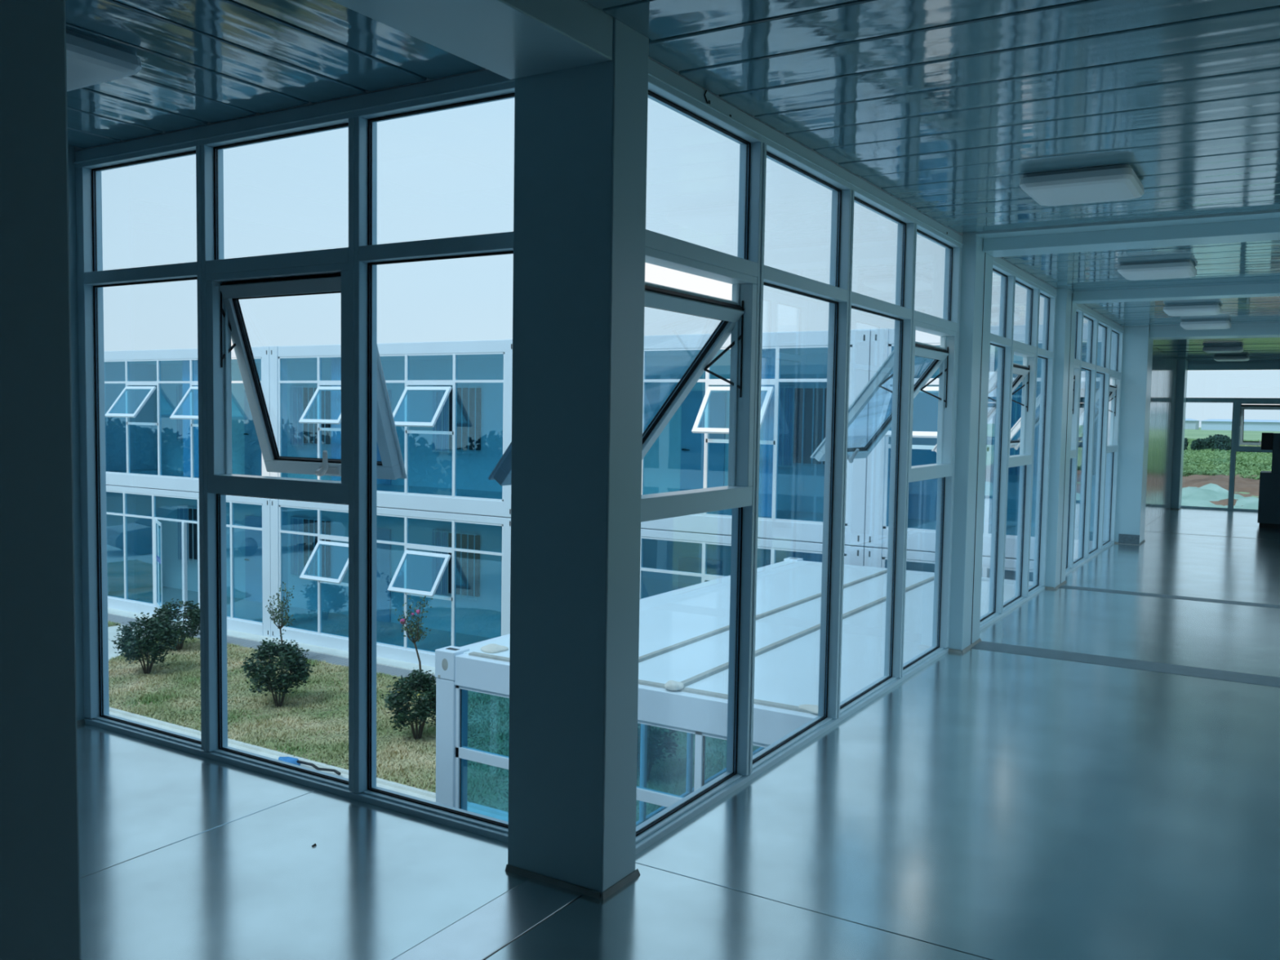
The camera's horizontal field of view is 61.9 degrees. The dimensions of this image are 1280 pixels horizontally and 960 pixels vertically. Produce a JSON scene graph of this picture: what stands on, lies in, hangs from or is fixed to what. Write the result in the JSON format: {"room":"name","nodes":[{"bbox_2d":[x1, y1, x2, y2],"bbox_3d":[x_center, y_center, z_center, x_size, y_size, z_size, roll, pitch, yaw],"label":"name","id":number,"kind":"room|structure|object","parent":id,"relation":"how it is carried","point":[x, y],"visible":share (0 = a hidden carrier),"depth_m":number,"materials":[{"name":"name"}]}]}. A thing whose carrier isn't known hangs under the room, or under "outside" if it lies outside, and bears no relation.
{"room":"office building corridor","nodes":[
{"label":"office building corridor","id":0,"kind":"room"},
{"bbox_2d":[74,56,1124,327],"bbox_3d":[3.160,-1.988,11.041,11.323,0.240,25.138,4,5,40],"label":"roof","id":1,"kind":"structure","parent":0,"point":[77,148],"depth_m":4.58,"materials":[{"name":"white metal"}]},
{"bbox_2d":[65,0,1279,360],"bbox_3d":[3.165,-1.886,11.044,11.091,0.184,24.724,4,5,40],"label":"ceiling","id":2,"kind":"structure","parent":0,"point":[944,107],"depth_m":4.03,"materials":[{"name":"grey metal"}]},
{"bbox_2d":[66,29,142,91],"bbox_3d":[-2.106,-1.463,3.672,0.528,0.081,0.548,3,4,31],"label":"ceiling light","id":3,"kind":"object","parent":2,"relation":"attached to","point":[90,60],"visible":0.52,"depth_m":3.68,"materials":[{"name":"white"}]},
{"bbox_2d":[330,0,613,79],"bbox_3d":[-1.386,-1.312,1.637,0.410,0.147,4.314,3,4,31],"label":"ceiling beam","id":4,"kind":"structure","parent":2,"relation":"attached to","point":[511,39],"depth_m":3.16,"materials":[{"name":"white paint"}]},
{"bbox_2d":[1019,164,1144,205],"bbox_3d":[2.275,-1.504,5.491,0.528,0.081,0.548,3,4,31],"label":"ceiling light","id":5,"kind":"object","parent":2,"relation":"attached to","point":[1115,182],"visible":1,"depth_m":5.34,"materials":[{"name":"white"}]},
{"bbox_2d":[982,217,1279,257],"bbox_3d":[3.409,-1.572,6.838,2.306,0.108,0.315,3,4,31],"label":"ceiling beam","id":6,"kind":"structure","parent":2,"relation":"attached to","point":[1264,229],"depth_m":6.85,"materials":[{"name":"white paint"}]},
{"bbox_2d":[1117,259,1196,279],"bbox_3d":[4.099,-1.656,8.462,0.528,0.081,0.548,3,4,31],"label":"ceiling light","id":7,"kind":"object","parent":2,"relation":"attached to","point":[1184,268],"visible":1,"depth_m":8.29,"materials":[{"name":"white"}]},
{"bbox_2d":[1072,282,1279,303],"bbox_3d":[5.200,-1.722,9.757,2.308,0.108,0.260,3,4,31],"label":"ceiling beam","id":8,"kind":"structure","parent":2,"relation":"attached to","point":[1260,290],"depth_m":9.80,"materials":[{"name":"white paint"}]},
{"bbox_2d":[1163,302,1222,315],"bbox_3d":[5.876,-1.805,11.357,0.528,0.081,0.548,3,4,31],"label":"ceiling light","id":9,"kind":"object","parent":2,"relation":"attached to","point":[1192,309],"visible":1,"depth_m":11.18,"materials":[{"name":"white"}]},
{"bbox_2d":[1179,319,1231,329],"bbox_3d":[6.895,-1.890,13.017,0.528,0.081,0.548,3,4,31],"label":"ceiling light","id":10,"kind":"object","parent":2,"relation":"attached to","point":[1214,323],"visible":1,"depth_m":12.83,"materials":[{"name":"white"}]},
{"bbox_2d":[1149,322,1279,339],"bbox_3d":[7.633,-1.890,13.522,2.098,0.155,0.470,3,4,31],"label":"ceiling beam","id":11,"kind":"structure","parent":2,"relation":"attached to","point":[1268,330],"depth_m":13.50,"materials":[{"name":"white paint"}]},
{"bbox_2d":[1202,346,1243,352],"bbox_3d":[8.876,-1.986,16.260,0.528,0.081,0.548,3,4,31],"label":"ceiling light","id":12,"kind":"object","parent":2,"relation":"attached to","point":[1206,348],"visible":1,"depth_m":16.07,"materials":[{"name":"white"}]},
{"bbox_2d":[1213,355,1249,361],"bbox_3d":[10.183,-2.096,18.388,0.528,0.081,0.548,3,4,31],"label":"ceiling light","id":13,"kind":"object","parent":2,"relation":"attached to","point":[1217,357],"visible":1,"depth_m":18.19,"materials":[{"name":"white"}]},
{"bbox_2d":[77,507,1279,959],"bbox_3d":[3.096,1.067,11.188,11.076,0.202,24.610,4,5,40],"label":"floor","id":14,"kind":"structure","parent":0,"point":[1096,776],"depth_m":4.05,"materials":[{"name":"grey tile"}]},
{"bbox_2d":[0,0,80,959],"bbox_3d":[-1.300,0.000,1.863,0.412,2.970,0.439,3,4,31],"label":"steel column","id":15,"kind":"structure","parent":14,"relation":"on","point":[40,872],"depth_m":1.88,"materials":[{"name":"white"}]},
{"bbox_2d":[67,144,86,724],"bbox_3d":[-2.983,-0.243,5.375,0.442,2.970,0.309,3,4,31],"label":"steel column","id":16,"kind":"structure","parent":14,"relation":"on","point":[71,149],"depth_m":5.29,"materials":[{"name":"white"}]},
{"bbox_2d":[73,69,515,843],"bbox_3d":[-1.473,-0.121,4.710,2.860,2.858,0.368,3,4,31],"label":"window","id":17,"kind":"structure","parent":14,"relation":"on","point":[367,421],"depth_m":4.70,"materials":[{"name":"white metal"}]},
{"bbox_2d":[505,17,648,900],"bbox_3d":[-0.211,-0.091,3.637,0.412,2.970,0.235,3,4,31],"label":"steel column","id":18,"kind":"structure","parent":14,"relation":"on","point":[580,132],"depth_m":3.54,"materials":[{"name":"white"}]},
{"bbox_2d":[488,57,964,855],"bbox_3d":[0.770,-0.143,5.657,0.660,2.858,4.259,3,4,31],"label":"window","id":19,"kind":"structure","parent":14,"relation":"on","point":[740,317],"depth_m":5.12,"materials":[{"name":"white metal"}]},
{"bbox_2d":[946,231,993,653],"bbox_3d":[2.284,-0.287,7.500,0.204,2.970,0.499,3,4,31],"label":"steel column","id":20,"kind":"structure","parent":14,"relation":"on","point":[976,282],"depth_m":7.33,"materials":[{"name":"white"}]},
{"bbox_2d":[931,257,1057,631],"bbox_3d":[2.884,-0.319,9.089,0.648,2.858,2.860,3,4,31],"label":"window","id":21,"kind":"structure","parent":14,"relation":"on","point":[1011,274],"depth_m":9.39,"materials":[{"name":"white metal"}]},
{"bbox_2d":[1044,288,1076,589],"bbox_3d":[4.044,-0.435,10.368,0.202,2.970,0.564,3,4,31],"label":"steel column","id":22,"kind":"structure","parent":14,"relation":"on","point":[1066,308],"depth_m":10.17,"materials":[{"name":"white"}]},
{"bbox_2d":[1009,303,1124,574],"bbox_3d":[4.975,-0.494,12.495,0.648,2.858,4.060,3,4,31],"label":"window","id":23,"kind":"structure","parent":14,"relation":"on","point":[1106,391],"depth_m":12.33,"materials":[{"name":"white metal"}]},
{"bbox_2d":[1114,325,1153,545],"bbox_3d":[6.535,-0.631,14.225,0.412,2.970,0.554,3,4,31],"label":"steel column","id":24,"kind":"structure","parent":14,"relation":"on","point":[1137,352],"depth_m":13.99,"materials":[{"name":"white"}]},
{"bbox_2d":[1170,360,1187,509],"bbox_3d":[10.026,-0.929,20.013,0.307,2.970,0.524,3,4,31],"label":"steel column","id":25,"kind":"structure","parent":14,"relation":"on","point":[1182,365],"depth_m":19.78,"materials":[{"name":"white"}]},
{"bbox_2d":[1257,432,1279,528],"bbox_3d":[10.124,0.006,16.682,0.770,1.475,0.650,3,4,31],"label":"kiosk","id":26,"kind":"object","parent":14,"relation":"on","point":[1268,506],"visible":1,"depth_m":16.54,"materials":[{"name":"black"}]},
{"bbox_2d":[765,560,779,565],"bbox_3d":[2.421,2.135,18.931,0.450,1.400,0.030,3,4,31],"label":"curtain","id":27,"kind":"object","parent":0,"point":[767,562],"depth_m":18.97,"materials":[{"name":"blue fabric"}]},
{"bbox_2d":[786,551,822,562],"bbox_3d":[2.676,2.407,17.020,0.800,2.600,0.050,3,4,31],"label":"curtain","id":28,"kind":"object","parent":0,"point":[810,557],"depth_m":16.96,"materials":[{"name":"blue fabric"}]},
{"bbox_2d":[1144,346,1177,526],"bbox_3d":[8.198,-0.745,17.180,0.160,3.050,6.250,3,4,31],"label":"wall","id":29,"kind":"structure","parent":0,"point":[1164,366],"depth_m":17.85,"materials":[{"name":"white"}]},
{"bbox_2d":[1187,360,1279,364],"bbox_3d":[12.309,-0.738,18.973,5.300,3.150,0.100,3,4,31],"label":"wall","id":30,"kind":"structure","parent":0,"point":[1248,361],"depth_m":19.64,"materials":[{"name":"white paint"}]},
{"bbox_2d":[1181,362,1279,511],"bbox_3d":[12.412,-0.721,19.144,4.900,2.740,0.513,3,4,31],"label":"window","id":31,"kind":"structure","parent":30,"relation":"in","point":[1237,420],"depth_m":19.73,"materials":[{"name":"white metal"}]},
{"label":"outside","id":32,"kind":"structure","parent":0,"visible":0},
{"bbox_2d":[107,624,508,822],"bbox_3d":[-13.968,3.597,19.646,40.000,0.022,12.400,3,4,31],"label":"paving","id":33,"kind":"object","parent":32,"point":[112,631],"depth_m":15.80,"materials":[{"name":"concrete"}]},
{"bbox_2d":[107,619,120,626],"bbox_3d":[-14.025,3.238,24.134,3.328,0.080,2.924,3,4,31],"label":"grass","id":34,"kind":"structure","parent":33,"relation":"on","point":[111,623],"depth_m":24.47,"materials":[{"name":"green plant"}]},
{"bbox_2d":[107,608,435,675],"bbox_3d":[-8.535,3.435,23.338,25.400,0.050,0.420,3,4,31],"label":"ledge","id":35,"kind":"object","parent":33,"relation":"on","point":[383,661],"visible":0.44,"depth_m":22.25,"materials":[{"name":"concrete"}]},
{"bbox_2d":[278,756,300,765],"bbox_3d":[-4.950,3.958,15.018,0.304,0.118,0.216,3,4,31],"label":"cloth","id":36,"kind":"object","parent":33,"relation":"on","point":[287,759],"visible":0.61,"depth_m":14.99,"materials":[{"name":"blue fabric"}]},
{"bbox_2d":[109,706,508,817],"bbox_3d":[-4.929,3.988,15.274,10.800,0.050,0.070,3,4,31],"label":"kerb","id":37,"kind":"object","parent":33,"relation":"on","point":[406,788],"visible":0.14,"depth_m":15.15,"materials":[{"name":"concrete"}]},
{"bbox_2d":[296,760,341,775],"bbox_3d":[-4.453,3.979,14.782,0.887,0.044,0.109,3,4,31],"label":"cable","id":38,"kind":"object","parent":33,"relation":"on","point":[313,766],"visible":1,"depth_m":14.71,"materials":[{"name":"black plastic"}]},
{"bbox_2d":[107,613,759,746],"bbox_3d":[-8.786,3.459,22.930,25.400,0.045,0.540,3,4,31],"label":"drain grating","id":39,"kind":"object","parent":33,"relation":"on","point":[392,671],"visible":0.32,"depth_m":21.59,"materials":[{"name":"grey"}]},
{"bbox_2d":[108,637,759,820],"bbox_3d":[-5.249,3.820,17.970,14.130,0.045,4.200,3,4,31],"label":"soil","id":40,"kind":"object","parent":33,"relation":"on","point":[170,652],"visible":0.1,"depth_m":16.68,"materials":[{"name":"brown soil"}]},
{"bbox_2d":[111,612,185,674],"bbox_3d":[-9.236,3.059,19.915,1.250,1.177,1.208,3,4,31],"label":"shrub","id":41,"kind":"object","parent":40,"relation":"on","point":[133,646],"visible":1,"depth_m":19.69,"materials":[{"name":"green plant"}]},
{"bbox_2d":[149,598,199,650],"bbox_3d":[-9.467,2.992,21.899,1.117,1.060,1.136,3,4,31],"label":"shrub","id":42,"kind":"object","parent":40,"relation":"on","point":[192,615],"visible":0.7,"depth_m":21.80,"materials":[{"name":"green plant"}]},
{"bbox_2d":[240,633,315,706],"bbox_3d":[-6.102,3.189,17.869,1.184,1.268,1.095,-2,4,-36],"label":"shrub","id":43,"kind":"object","parent":40,"relation":"on","point":[292,658],"visible":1,"depth_m":17.67,"materials":[{"name":"green plant"}]},
{"bbox_2d":[265,582,295,663],"bbox_3d":[-6.949,2.780,20.730,0.743,1.706,0.519,3,4,31],"label":"tree","id":44,"kind":"object","parent":40,"relation":"on","point":[277,616],"visible":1,"depth_m":20.71,"materials":[{"name":"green plant"}]},
{"bbox_2d":[381,669,436,740],"bbox_3d":[-3.358,3.410,16.170,1.023,1.124,1.048,3,4,31],"label":"shrub","id":45,"kind":"object","parent":40,"relation":"on","point":[414,685],"visible":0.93,"depth_m":15.99,"materials":[{"name":"green plant"}]},
{"bbox_2d":[395,595,432,672],"bbox_3d":[-3.989,2.887,18.879,0.761,1.821,0.594,3,4,31],"label":"tree","id":46,"kind":"object","parent":40,"relation":"on","point":[402,621],"visible":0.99,"depth_m":18.85,"materials":[{"name":"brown plant"}]},
{"bbox_2d":[108,635,759,822],"bbox_3d":[-5.238,3.760,17.958,14.221,0.080,4.332,3,4,31],"label":"grass","id":47,"kind":"structure","parent":40,"relation":"on","point":[148,696],"depth_m":17.08,"materials":[{"name":"green plant"}]},
{"bbox_2d":[636,723,680,782],"bbox_3d":[0.005,3.401,14.461,1.163,1.460,1.112,3,4,31],"label":"shrub","id":48,"kind":"object","parent":40,"relation":"on","point":[654,736],"visible":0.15,"depth_m":14.29,"materials":[{"name":"green plant"}]},
{"bbox_2d":[435,557,1033,826],"bbox_3d":[2.008,2.883,11.977,4.253,2.885,7.918,3,4,31],"label":"building","id":49,"kind":"structure","parent":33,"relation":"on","point":[684,632],"depth_m":9.68,"materials":[{"name":"white metal"}]},
{"bbox_2d":[480,644,508,653],"bbox_3d":[-1.338,1.529,9.731,0.231,0.053,0.247,3,4,31],"label":"sandbag","id":50,"kind":"object","parent":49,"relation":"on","point":[490,648],"visible":1,"depth_m":9.67,"materials":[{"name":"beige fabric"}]},
{"bbox_2d":[664,680,684,690],"bbox_3d":[0.271,1.622,8.457,0.161,0.060,0.143,3,4,31],"label":"sandbag","id":51,"kind":"object","parent":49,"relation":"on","point":[670,685],"visible":1,"depth_m":8.41,"materials":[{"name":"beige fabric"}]},
{"bbox_2d":[798,704,817,714],"bbox_3d":[1.381,1.692,7.860,0.446,0.036,0.212,3,4,31],"label":"bundle","id":52,"kind":"object","parent":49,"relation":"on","point":[811,708],"visible":0.33,"depth_m":7.88,"materials":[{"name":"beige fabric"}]},
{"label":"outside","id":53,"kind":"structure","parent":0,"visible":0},
{"bbox_2d":[1183,426,1279,497],"bbox_3d":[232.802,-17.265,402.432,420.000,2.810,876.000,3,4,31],"label":"field","id":54,"kind":"structure","parent":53,"point":[1188,433],"depth_m":286.97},
{"bbox_2d":[1183,437,1189,450],"bbox_3d":[48.369,-3.235,95.937,1.723,1.846,1.589,3,4,31],"label":"tree","id":55,"kind":"object","parent":54,"relation":"on","point":[1186,443],"visible":0.08,"depth_m":95.61,"materials":[{"name":"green plant"}]},
{"bbox_2d":[1184,418,1199,429],"bbox_3d":[256.059,-27.144,514.494,24.000,5.000,22.000,3,4,31],"label":"building","id":56,"kind":"structure","parent":54,"relation":"on","point":[1190,424],"depth_m":501.93,"materials":[{"name":"grey"}]},
{"bbox_2d":[1190,438,1204,450],"bbox_3d":[52.614,-3.215,100.367,1.756,1.472,1.577,3,4,31],"label":"tree","id":57,"kind":"object","parent":54,"relation":"on","point":[1197,444],"visible":0.7,"depth_m":100.01,"materials":[{"name":"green plant"}]},
{"bbox_2d":[1201,434,1231,451],"bbox_3d":[52.945,-3.287,97.869,2.732,1.877,2.426,3,4,31],"label":"tree","id":58,"kind":"object","parent":54,"relation":"on","point":[1220,442],"visible":0.86,"depth_m":97.21,"materials":[{"name":"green plant"}]},
{"bbox_2d":[1181,483,1258,509],"bbox_3d":[16.445,1.745,32.776,30.000,2.713,13.710,3,4,31],"label":"netting","id":59,"kind":"object","parent":54,"relation":"on","point":[1201,496],"visible":0.06,"depth_m":36.24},
{"bbox_2d":[1182,474,1259,506],"bbox_3d":[21.371,0.365,40.715,30.000,1.100,12.500,3,4,31],"label":"soil mound","id":60,"kind":"object","parent":54,"relation":"on","point":[1251,486],"visible":0.02,"depth_m":40.35,"materials":[{"name":"brown soil"}]},
{"bbox_2d":[1182,438,1272,479],"bbox_3d":[56.296,-3.421,108.324,49.993,0.966,142.704,3,4,31],"label":"scrub","id":61,"kind":"object","parent":54,"relation":"on","point":[1199,462],"visible":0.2,"depth_m":57.48,"materials":[{"name":"green plant"}]},
{"bbox_2d":[1200,418,1279,431],"bbox_3d":[266.691,-23.607,461.170,44.000,4.800,22.000,3,4,31],"label":"building","id":62,"kind":"structure","parent":54,"relation":"on","point":[1211,424],"depth_m":455.85,"materials":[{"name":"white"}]},
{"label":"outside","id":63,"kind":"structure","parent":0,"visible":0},
{"bbox_3d":[-23.269,5.696,-14.587,320.000,0.300,104.200,3,4,31],"label":"ground","id":64,"kind":"structure","parent":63,"visible":0},
{"bbox_2d":[103,323,1114,666],"bbox_3d":[-2.765,0.430,22.246,23.700,6.330,5.186,3,4,31],"label":"office building","id":65,"kind":"structure","parent":64,"relation":"on","point":[443,530],"depth_m":22.26,"materials":[{"name":"blue glass"}]},
{"bbox_2d":[176,385,182,439],"bbox_3d":[-11.764,-1.724,27.440,0.450,1.400,0.030,3,4,31],"label":"curtain","id":66,"kind":"object","parent":65,"relation":"hanging from","point":[179,388],"depth_m":27.47,"materials":[{"name":"blue fabric"}]},
{"bbox_2d":[177,505,188,560],"bbox_3d":[-11.815,1.370,27.630,0.450,1.400,0.030,3,4,31],"label":"curtain","id":67,"kind":"object","parent":65,"relation":"hanging from","point":[182,510],"depth_m":27.64,"materials":[{"name":"blue fabric"}]},
{"bbox_2d":[182,360,199,477],"bbox_3d":[-10.422,-1.424,24.863,0.650,2.700,0.050,3,4,31],"label":"curtain","id":68,"kind":"object","parent":65,"relation":"hanging from","point":[185,364],"depth_m":24.89,"materials":[{"name":"blue fabric"}]},
{"bbox_2d":[289,385,302,444],"bbox_3d":[-8.099,-1.527,25.200,0.450,1.400,0.030,3,4,31],"label":"curtain","id":69,"kind":"object","parent":65,"relation":"hanging from","point":[295,391],"depth_m":25.19,"materials":[{"name":"blue fabric"}]},
{"bbox_2d":[290,515,303,575],"bbox_3d":[-8.149,1.567,25.390,0.450,1.400,0.030,3,4,31],"label":"curtain","id":70,"kind":"object","parent":65,"relation":"hanging from","point":[296,522],"depth_m":25.38,"materials":[{"name":"blue fabric"}]},
{"bbox_2d":[331,357,341,480],"bbox_3d":[-6.309,-1.203,22.350,0.400,2.700,0.050,3,4,31],"label":"curtain","id":71,"kind":"object","parent":65,"relation":"hanging from","point":[335,362],"depth_m":22.34,"materials":[{"name":"blue fabric"}]},
{"bbox_2d":[431,528,447,595],"bbox_3d":[-4.313,1.773,23.046,0.450,1.400,0.030,3,4,31],"label":"curtain","id":72,"kind":"object","parent":65,"relation":"hanging from","point":[439,536],"depth_m":23.03,"materials":[{"name":"blue fabric"}]},
{"bbox_2d":[432,385,448,451],"bbox_3d":[-4.263,-1.321,22.856,0.450,1.400,0.030,3,4,31],"label":"curtain","id":73,"kind":"object","parent":65,"relation":"hanging from","point":[440,442],"depth_m":22.85,"materials":[{"name":"blue fabric"}]},
{"bbox_2d":[758,349,775,517],"bbox_3d":[1.938,-0.759,17.311,0.650,2.700,0.050,3,4,31],"label":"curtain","id":74,"kind":"object","parent":65,"relation":"hanging from","point":[768,356],"depth_m":17.23,"materials":[{"name":"blue fabric"}]},
{"bbox_2d":[777,385,793,465],"bbox_3d":[2.471,-0.959,18.741,0.450,1.400,0.030,3,4,31],"label":"curtain","id":75,"kind":"object","parent":65,"relation":"hanging from","point":[785,446],"depth_m":18.68,"materials":[{"name":"blue fabric"}]},
{"bbox_2d":[1008,385,1040,475],"bbox_3d":[5.966,-0.771,16.605,0.450,1.400,0.030,3,4,31],"label":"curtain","id":76,"kind":"object","parent":65,"relation":"hanging from","point":[1015,407],"depth_m":16.62,"materials":[{"name":"blue fabric"}]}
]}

